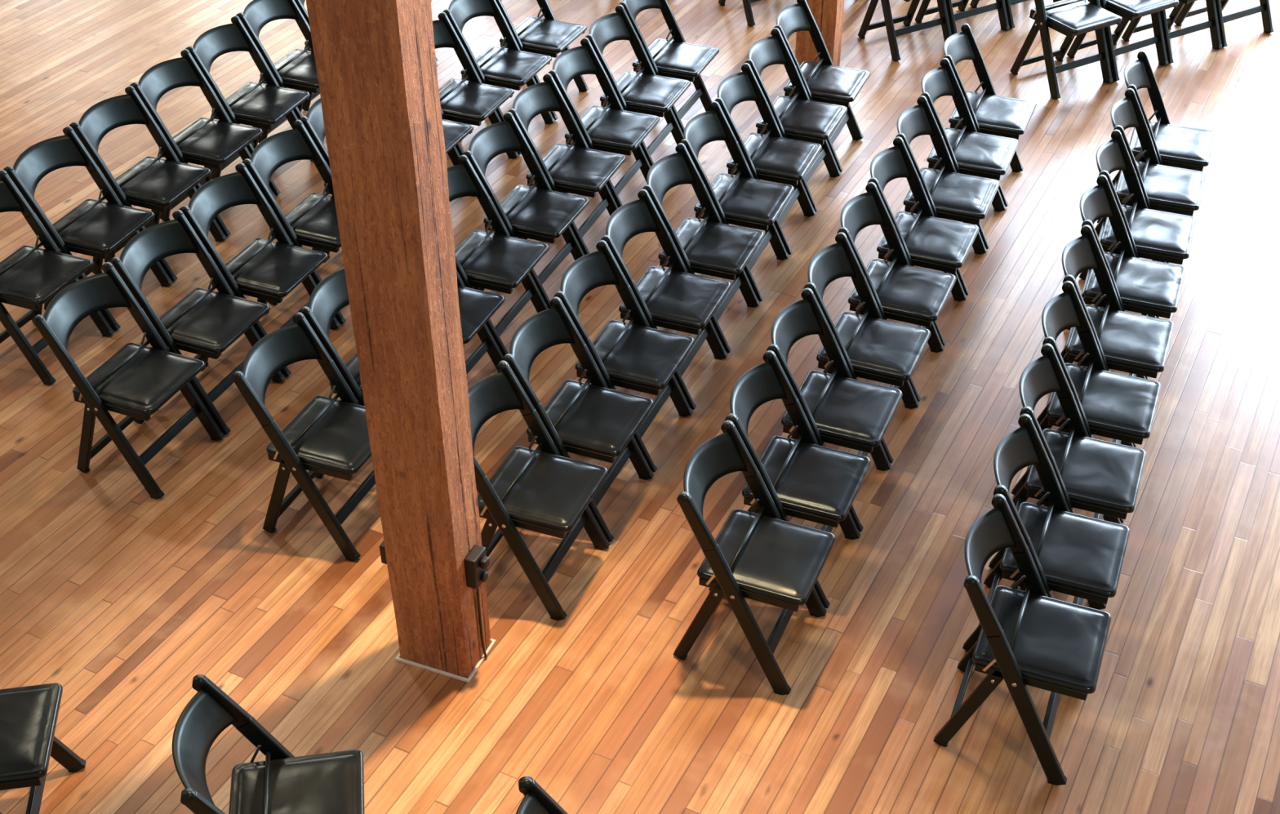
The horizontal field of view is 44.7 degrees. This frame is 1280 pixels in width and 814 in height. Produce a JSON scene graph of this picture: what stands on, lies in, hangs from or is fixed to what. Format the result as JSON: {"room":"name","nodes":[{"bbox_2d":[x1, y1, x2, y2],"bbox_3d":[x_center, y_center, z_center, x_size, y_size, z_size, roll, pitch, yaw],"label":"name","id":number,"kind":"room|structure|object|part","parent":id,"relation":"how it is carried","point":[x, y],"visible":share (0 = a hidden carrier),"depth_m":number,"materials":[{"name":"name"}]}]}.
{"room":"event hall","nodes":[
{"label":"event hall","id":0,"kind":"room"},
{"bbox_2d":[0,0,1279,813],"bbox_3d":[-1.505,0.076,6.916,23.000,0.100,19.000,13,39,18],"label":"floor","id":1,"kind":"structure","parent":0,"point":[116,595],"depth_m":6.21,"materials":[{"name":"brown wood"}]},
{"bbox_2d":[0,682,86,813],"bbox_3d":[-2.077,1.058,4.873,0.494,0.816,0.452,-6,37,-7],"label":"folding chair","id":2,"kind":"object","parent":1,"relation":"on","point":[28,714],"visible":1,"depth_m":4.88,"materials":[{"name":"black leather"}]},
{"bbox_2d":[0,169,114,385],"bbox_3d":[-2.791,-0.582,7.072,0.494,0.816,0.452,13,39,18],"label":"folding chair","id":3,"kind":"object","parent":1,"relation":"on","point":[30,276],"visible":0.95,"depth_m":7.05,"materials":[{"name":"black leather"}]},
{"bbox_2d":[3,125,173,331],"bbox_3d":[-2.617,-0.843,7.418,0.494,0.816,0.452,13,39,17],"label":"folding chair","id":4,"kind":"object","parent":1,"relation":"on","point":[95,228],"visible":0.88,"depth_m":7.35,"materials":[{"name":"black leather"}]},
{"bbox_2d":[31,262,224,499],"bbox_3d":[-2.096,-0.103,6.423,0.494,0.816,0.452,14,39,18],"label":"folding chair","id":5,"kind":"object","parent":1,"relation":"on","point":[134,383],"visible":1,"depth_m":6.36,"materials":[{"name":"black wood"}]},
{"bbox_2d":[69,85,226,281],"bbox_3d":[-2.442,-1.105,7.765,0.494,0.816,0.452,14,39,18],"label":"folding chair","id":6,"kind":"object","parent":1,"relation":"on","point":[154,184],"visible":0.86,"depth_m":7.70,"materials":[{"name":"black wood"}]},
{"bbox_2d":[109,209,285,435],"bbox_3d":[-1.910,-0.361,6.764,0.494,0.816,0.452,14,39,19],"label":"folding chair","id":7,"kind":"object","parent":1,"relation":"on","point":[205,322],"visible":0.86,"depth_m":6.70,"materials":[{"name":"black leather"}]},
{"bbox_2d":[129,48,275,236],"bbox_3d":[-2.268,-1.367,8.111,0.494,0.816,0.452,14,39,18],"label":"folding chair","id":8,"kind":"object","parent":1,"relation":"on","point":[209,143],"visible":0.84,"depth_m":8.04,"materials":[{"name":"black plastic"}]},
{"bbox_2d":[185,15,312,195],"bbox_3d":[-2.093,-1.628,8.458,0.494,0.816,0.452,13,39,18],"label":"folding chair","id":9,"kind":"object","parent":1,"relation":"on","point":[259,104],"visible":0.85,"depth_m":8.39,"materials":[{"name":"black plastic"}]},
{"bbox_2d":[178,162,340,377],"bbox_3d":[-1.724,-0.619,7.105,0.494,0.816,0.452,14,39,18],"label":"folding chair","id":10,"kind":"object","parent":1,"relation":"on","point":[265,270],"visible":0.77,"depth_m":7.03,"materials":[{"name":"black wood"}]},
{"bbox_2d":[172,674,364,813],"bbox_3d":[-1.067,1.222,4.640,0.494,0.816,0.452,-6,37,-7],"label":"folding chair","id":11,"kind":"object","parent":1,"relation":"on","point":[333,782],"visible":1,"depth_m":4.63,"materials":[{"name":"black leather"}]},
{"bbox_2d":[235,0,319,142],"bbox_3d":[-1.919,-1.890,8.804,0.494,0.816,0.452,13,39,18],"label":"folding chair","id":12,"kind":"object","parent":1,"relation":"on","point":[297,70],"visible":0.56,"depth_m":8.70,"materials":[{"name":"black wood"}]},
{"bbox_2d":[241,120,346,324],"bbox_3d":[-1.538,-0.876,7.446,0.494,0.816,0.452,14,39,19],"label":"folding chair","id":13,"kind":"object","parent":1,"relation":"on","point":[313,222],"visible":0.64,"depth_m":7.35,"materials":[{"name":"black wood"}]},
{"bbox_2d":[231,311,375,560],"bbox_3d":[-1.236,0.122,6.110,0.494,0.816,0.452,13,39,18],"label":"folding chair","id":14,"kind":"object","parent":1,"relation":"on","point":[329,436],"visible":0.86,"depth_m":6.03,"materials":[{"name":"black plastic"}]},
{"bbox_2d":[294,0,319,111],"bbox_3d":[-1.744,-2.152,9.151,0.494,0.816,0.452,13,39,18],"label":"folding chair","id":15,"kind":"object","parent":1,"relation":"on","point":[306,104],"visible":0.11,"depth_m":9.03,"materials":[{"name":"black wood"}]},
{"bbox_2d":[298,97,331,257],"bbox_3d":[-1.353,-1.134,7.787,0.494,0.816,0.452,14,39,19],"label":"folding chair","id":16,"kind":"object","parent":1,"relation":"on","point":[313,122],"visible":0.12,"depth_m":7.55,"materials":[{"name":"black wood"}]},
{"bbox_2d":[298,268,364,406],"bbox_3d":[-1.061,-0.139,6.455,0.494,0.816,0.452,13,39,18],"label":"folding chair","id":17,"kind":"object","parent":1,"relation":"on","point":[330,295],"visible":0.22,"depth_m":6.27,"materials":[{"name":"black wood"}]},
{"bbox_2d":[306,0,495,682],"bbox_3d":[-0.725,-2.098,3.468,0.374,7.500,0.220,13,39,18],"label":"timber post","id":18,"kind":"object","parent":1,"relation":"on","point":[375,60],"visible":1,"depth_m":4.72,"materials":[{"name":"brown wood"}]},
{"bbox_3d":[-0.712,0.893,5.720,0.300,0.012,0.220,13,39,18],"label":"trim","id":19,"kind":"part","parent":18,"relation":"part of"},
{"bbox_2d":[442,119,475,196],"bbox_3d":[-1.167,-1.392,8.128,0.494,0.816,0.452,14,39,19],"label":"folding chair","id":20,"kind":"object","parent":1,"relation":"on","point":[454,132],"visible":0.15,"depth_m":8.11,"materials":[{"name":"black wood"}]},
{"bbox_2d":[432,12,519,159],"bbox_3d":[-0.981,-1.649,8.469,0.494,0.816,0.452,14,39,19],"label":"folding chair","id":21,"kind":"object","parent":1,"relation":"on","point":[472,101],"visible":0.53,"depth_m":8.44,"materials":[{"name":"black wood"}]},
{"bbox_2d":[456,270,505,374],"bbox_3d":[-0.887,-0.401,6.801,0.494,0.816,0.452,13,39,18],"label":"folding chair","id":22,"kind":"object","parent":1,"relation":"on","point":[477,307],"visible":0.28,"depth_m":6.81,"materials":[{"name":"black wood"}]},
{"bbox_2d":[447,155,549,356],"bbox_3d":[-0.712,-0.661,7.147,0.494,0.816,0.452,13,39,18],"label":"folding chair","id":23,"kind":"object","parent":1,"relation":"on","point":[499,261],"visible":0.6,"depth_m":7.12,"materials":[{"name":"black wood"}]},
{"bbox_2d":[442,0,555,155],"bbox_3d":[-0.795,-1.907,8.810,0.494,0.816,0.452,14,39,19],"label":"folding chair","id":24,"kind":"object","parent":1,"relation":"on","point":[513,68],"visible":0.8,"depth_m":8.73,"materials":[{"name":"black plastic"}]},
{"bbox_2d":[462,111,589,308],"bbox_3d":[-0.537,-0.923,7.493,0.494,0.816,0.452,14,39,18],"label":"folding chair","id":25,"kind":"object","parent":1,"relation":"on","point":[541,213],"visible":0.79,"depth_m":7.44,"materials":[{"name":"black leather"}]},
{"bbox_2d":[467,360,609,620],"bbox_3d":[-0.413,0.318,5.835,0.494,0.816,0.452,13,39,17],"label":"folding chair","id":26,"kind":"object","parent":1,"relation":"on","point":[545,491],"visible":0.83,"depth_m":5.78,"materials":[{"name":"black plastic"}]},
{"bbox_2d":[495,0,588,119],"bbox_3d":[-0.609,-2.165,9.151,0.494,0.816,0.452,15,39,19],"label":"folding chair","id":27,"kind":"object","parent":1,"relation":"on","point":[548,36],"visible":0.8,"depth_m":9.08,"materials":[{"name":"black wood"}]},
{"bbox_2d":[515,776,568,813],"bbox_3d":[-0.090,1.445,4.327,0.494,0.816,0.452,-6,37,-7],"label":"folding chair","id":28,"kind":"object","parent":1,"relation":"on","point":[536,800],"visible":1,"depth_m":4.24,"materials":[{"name":"black wood"}]},
{"bbox_2d":[507,73,626,255],"bbox_3d":[-0.363,-1.183,7.838,0.494,0.816,0.452,13,39,17],"label":"folding chair","id":29,"kind":"object","parent":1,"relation":"on","point":[579,169],"visible":0.75,"depth_m":7.79,"materials":[{"name":"black leather"}]},
{"bbox_2d":[502,296,653,542],"bbox_3d":[-0.238,0.056,6.182,0.494,0.816,0.452,13,39,18],"label":"folding chair","id":30,"kind":"object","parent":1,"relation":"on","point":[595,420],"visible":0.84,"depth_m":6.13,"materials":[{"name":"black wood"}]},
{"bbox_2d":[547,37,659,207],"bbox_3d":[-0.189,-1.444,8.184,0.494,0.816,0.452,13,39,17],"label":"folding chair","id":31,"kind":"object","parent":1,"relation":"on","point":[614,129],"visible":0.8,"depth_m":8.13,"materials":[{"name":"black plastic"}]},
{"bbox_2d":[553,240,694,472],"bbox_3d":[-0.063,-0.205,6.528,0.494,0.816,0.452,13,39,18],"label":"folding chair","id":32,"kind":"object","parent":1,"relation":"on","point":[639,357],"visible":0.8,"depth_m":6.48,"materials":[{"name":"black wood"}]},
{"bbox_2d":[585,4,690,166],"bbox_3d":[-0.014,-1.706,8.530,0.494,0.816,0.452,13,39,18],"label":"folding chair","id":33,"kind":"object","parent":1,"relation":"on","point":[646,92],"visible":0.77,"depth_m":8.48,"materials":[{"name":"black wood"}]},
{"bbox_2d":[600,189,731,409],"bbox_3d":[0.111,-0.467,6.875,0.494,0.816,0.452,13,39,18],"label":"folding chair","id":34,"kind":"object","parent":1,"relation":"on","point":[676,299],"visible":0.85,"depth_m":6.82,"materials":[{"name":"black leather"}]},
{"bbox_2d":[618,0,719,133],"bbox_3d":[0.161,-1.967,8.875,0.494,0.816,0.452,13,39,18],"label":"folding chair","id":35,"kind":"object","parent":1,"relation":"on","point":[679,59],"visible":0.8,"depth_m":8.83,"materials":[{"name":"black leather"}]},
{"bbox_2d":[641,142,764,353],"bbox_3d":[0.286,-0.728,7.221,0.494,0.816,0.452,13,39,17],"label":"folding chair","id":36,"kind":"object","parent":1,"relation":"on","point":[711,246],"visible":0.79,"depth_m":7.17,"materials":[{"name":"black leather"}]},
{"bbox_2d":[680,101,794,302],"bbox_3d":[0.461,-0.990,7.567,0.494,0.816,0.452,13,39,17],"label":"folding chair","id":37,"kind":"object","parent":1,"relation":"on","point":[744,200],"visible":0.79,"depth_m":7.52,"materials":[{"name":"black leather"}]},
{"bbox_2d":[718,0,760,26],"bbox_3d":[0.811,-2.986,10.225,0.452,0.816,0.494,-20,41,-24],"label":"folding chair","id":38,"kind":"object","parent":1,"relation":"on","point":[747,6],"visible":0.71,"depth_m":10.21,"materials":[{"name":"black wood"}]},
{"bbox_2d":[673,420,835,695],"bbox_3d":[0.404,0.539,5.528,0.494,0.816,0.452,14,39,18],"label":"folding chair","id":39,"kind":"object","parent":1,"relation":"on","point":[762,557],"visible":1,"depth_m":5.46,"materials":[{"name":"black leather"}]},
{"bbox_2d":[714,62,822,254],"bbox_3d":[0.636,-1.251,7.914,0.494,0.816,0.452,13,39,17],"label":"folding chair","id":40,"kind":"object","parent":1,"relation":"on","point":[773,157],"visible":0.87,"depth_m":7.87,"materials":[{"name":"black leather"}]},
{"bbox_2d":[744,27,847,211],"bbox_3d":[0.811,-1.513,8.261,0.494,0.816,0.452,14,39,18],"label":"folding chair","id":41,"kind":"object","parent":1,"relation":"on","point":[802,118],"visible":0.81,"depth_m":8.21,"materials":[{"name":"black wood"}]},
{"bbox_2d":[724,350,871,608],"bbox_3d":[0.582,0.279,5.872,0.494,0.816,0.452,13,39,18],"label":"folding chair","id":42,"kind":"object","parent":1,"relation":"on","point":[805,479],"visible":0.83,"depth_m":5.81,"materials":[{"name":"black plastic"}]},
{"bbox_2d":[795,0,844,66],"bbox_3d":[1.049,-5.012,7.330,0.260,7.500,0.200,13,39,18],"label":"timber post","id":43,"kind":"object","parent":1,"relation":"on","point":[828,15],"visible":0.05,"depth_m":9.30,"materials":[{"name":"brown wood"}]},
{"bbox_2d":[773,0,870,172],"bbox_3d":[0.986,-1.775,8.607,0.494,0.816,0.452,13,39,18],"label":"folding chair","id":44,"kind":"object","parent":1,"relation":"on","point":[825,82],"visible":0.8,"depth_m":8.56,"materials":[{"name":"black wood"}]},
{"bbox_2d":[766,288,902,532],"bbox_3d":[0.759,0.019,6.217,0.494,0.816,0.452,14,39,18],"label":"folding chair","id":45,"kind":"object","parent":1,"relation":"on","point":[842,410],"visible":0.81,"depth_m":6.16,"materials":[{"name":"black wood"}]},
{"bbox_2d":[791,231,930,463],"bbox_3d":[0.937,-0.241,6.562,0.494,0.816,0.452,14,39,18],"label":"folding chair","id":46,"kind":"object","parent":1,"relation":"on","point":[872,347],"visible":0.74,"depth_m":6.50,"materials":[{"name":"black wood"}]},
{"bbox_2d":[825,182,955,401],"bbox_3d":[1.114,-0.502,6.906,0.494,0.816,0.452,14,39,18],"label":"folding chair","id":47,"kind":"object","parent":1,"relation":"on","point":[901,291],"visible":0.78,"depth_m":6.85,"materials":[{"name":"black leather"}]},
{"bbox_2d":[857,0,951,61],"bbox_3d":[1.691,-2.657,9.774,0.452,0.816,0.494,-20,41,-23],"label":"folding chair","id":48,"kind":"object","parent":1,"relation":"on","point":[889,22],"visible":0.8,"depth_m":9.88,"materials":[{"name":"black wood"}]},
{"bbox_2d":[857,136,979,346],"bbox_3d":[1.292,-0.762,7.251,0.494,0.816,0.452,14,39,18],"label":"folding chair","id":49,"kind":"object","parent":1,"relation":"on","point":[928,241],"visible":0.8,"depth_m":7.20,"materials":[{"name":"black leather"}]},
{"bbox_2d":[896,95,999,295],"bbox_3d":[1.469,-1.022,7.595,0.494,0.816,0.452,13,39,18],"label":"folding chair","id":50,"kind":"object","parent":1,"relation":"on","point":[952,195],"visible":0.73,"depth_m":7.54,"materials":[{"name":"black leather"}]},
{"bbox_2d":[914,0,1009,35],"bbox_3d":[2.094,-2.804,9.964,0.452,0.816,0.494,-20,41,-24],"label":"folding chair","id":51,"kind":"object","parent":1,"relation":"on","point":[999,5],"visible":0.73,"depth_m":10.10,"materials":[{"name":"black wood"}]},
{"bbox_2d":[920,57,1018,248],"bbox_3d":[1.647,-1.282,7.940,0.494,0.816,0.452,13,39,18],"label":"folding chair","id":52,"kind":"object","parent":1,"relation":"on","point":[972,153],"visible":0.75,"depth_m":7.88,"materials":[{"name":"black wood"}]},
{"bbox_2d":[943,23,1036,206],"bbox_3d":[1.824,-1.543,8.285,0.494,0.816,0.452,13,39,18],"label":"folding chair","id":53,"kind":"object","parent":1,"relation":"on","point":[992,113],"visible":0.73,"depth_m":8.23,"materials":[{"name":"black wood"}]},
{"bbox_2d":[969,0,1061,29],"bbox_3d":[2.498,-2.952,10.155,0.452,0.816,0.494,-20,41,-24],"label":"folding chair","id":54,"kind":"object","parent":1,"relation":"on","point":[974,3],"visible":0.67,"depth_m":10.14,"materials":[{"name":"black wood"}]},
{"bbox_2d":[933,493,1111,785],"bbox_3d":[1.289,0.780,5.193,0.494,0.816,0.452,13,39,18],"label":"folding chair","id":55,"kind":"object","parent":1,"relation":"on","point":[1029,637],"visible":1,"depth_m":5.13,"materials":[{"name":"black leather"}]},
{"bbox_2d":[962,413,1130,651],"bbox_3d":[1.462,0.516,5.543,0.494,0.816,0.452,13,39,18],"label":"folding chair","id":56,"kind":"object","parent":1,"relation":"on","point":[1082,557],"visible":0.77,"depth_m":5.49,"materials":[{"name":"black wood"}]},
{"bbox_2d":[1009,0,1122,99],"bbox_3d":[2.570,-2.329,9.322,0.452,0.816,0.494,-20,41,-24],"label":"folding chair","id":57,"kind":"object","parent":1,"relation":"on","point":[1071,19],"visible":1,"depth_m":9.29,"materials":[{"name":"black wood"}]},
{"bbox_2d":[988,343,1146,568],"bbox_3d":[1.634,0.252,5.893,0.494,0.816,0.452,13,39,17],"label":"folding chair","id":58,"kind":"object","parent":1,"relation":"on","point":[1102,477],"visible":0.8,"depth_m":5.83,"materials":[{"name":"black wood"}]},
{"bbox_2d":[1011,280,1160,523],"bbox_3d":[1.807,-0.012,6.242,0.494,0.816,0.452,13,39,18],"label":"folding chair","id":59,"kind":"object","parent":1,"relation":"on","point":[1117,406],"visible":0.81,"depth_m":6.18,"materials":[{"name":"black wood"}]},
{"bbox_2d":[1036,224,1173,447],"bbox_3d":[1.979,-0.276,6.592,0.494,0.816,0.452,13,39,18],"label":"folding chair","id":60,"kind":"object","parent":1,"relation":"on","point":[1138,345],"visible":0.7,"depth_m":6.53,"materials":[{"name":"black leather"}]},
{"bbox_2d":[1060,174,1186,379],"bbox_3d":[2.152,-0.540,6.942,0.494,0.816,0.452,13,39,17],"label":"folding chair","id":61,"kind":"object","parent":1,"relation":"on","point":[1148,287],"visible":0.66,"depth_m":6.88,"materials":[{"name":"black leather"}]},
{"bbox_2d":[1066,0,1179,81],"bbox_3d":[2.973,-2.476,9.512,0.452,0.816,0.494,-21,41,-25],"label":"folding chair","id":62,"kind":"object","parent":1,"relation":"on","point":[1129,10],"visible":0.95,"depth_m":9.49,"materials":[{"name":"black wood"}]},
{"bbox_2d":[1079,129,1195,318],"bbox_3d":[2.324,-0.804,7.291,0.494,0.816,0.452,13,39,17],"label":"folding chair","id":63,"kind":"object","parent":1,"relation":"on","point":[1155,235],"visible":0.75,"depth_m":7.23,"materials":[{"name":"black wood"}]},
{"bbox_2d":[1094,88,1205,263],"bbox_3d":[2.497,-1.068,7.641,0.494,0.816,0.452,13,39,17],"label":"folding chair","id":64,"kind":"object","parent":1,"relation":"on","point":[1167,188],"visible":0.64,"depth_m":7.58,"materials":[{"name":"black leather"}]},
{"bbox_2d":[1097,50,1214,222],"bbox_3d":[2.669,-1.332,7.991,0.494,0.816,0.452,13,39,17],"label":"folding chair","id":65,"kind":"object","parent":1,"relation":"on","point":[1175,145],"visible":0.57,"depth_m":7.93,"materials":[{"name":"black wood"}]},
{"bbox_2d":[1121,0,1222,63],"bbox_3d":[3.377,-2.623,9.703,0.452,0.816,0.494,-20,41,-23],"label":"folding chair","id":66,"kind":"object","parent":1,"relation":"on","point":[1166,23],"visible":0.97,"depth_m":9.82,"materials":[{"name":"black wood"}]},
{"bbox_2d":[1173,0,1273,47],"bbox_3d":[3.780,-2.771,9.894,0.452,0.816,0.494,-20,41,-24],"label":"folding chair","id":67,"kind":"object","parent":1,"relation":"on","point":[1264,8],"visible":0.96,"depth_m":10.02,"materials":[{"name":"black wood"}]}
]}

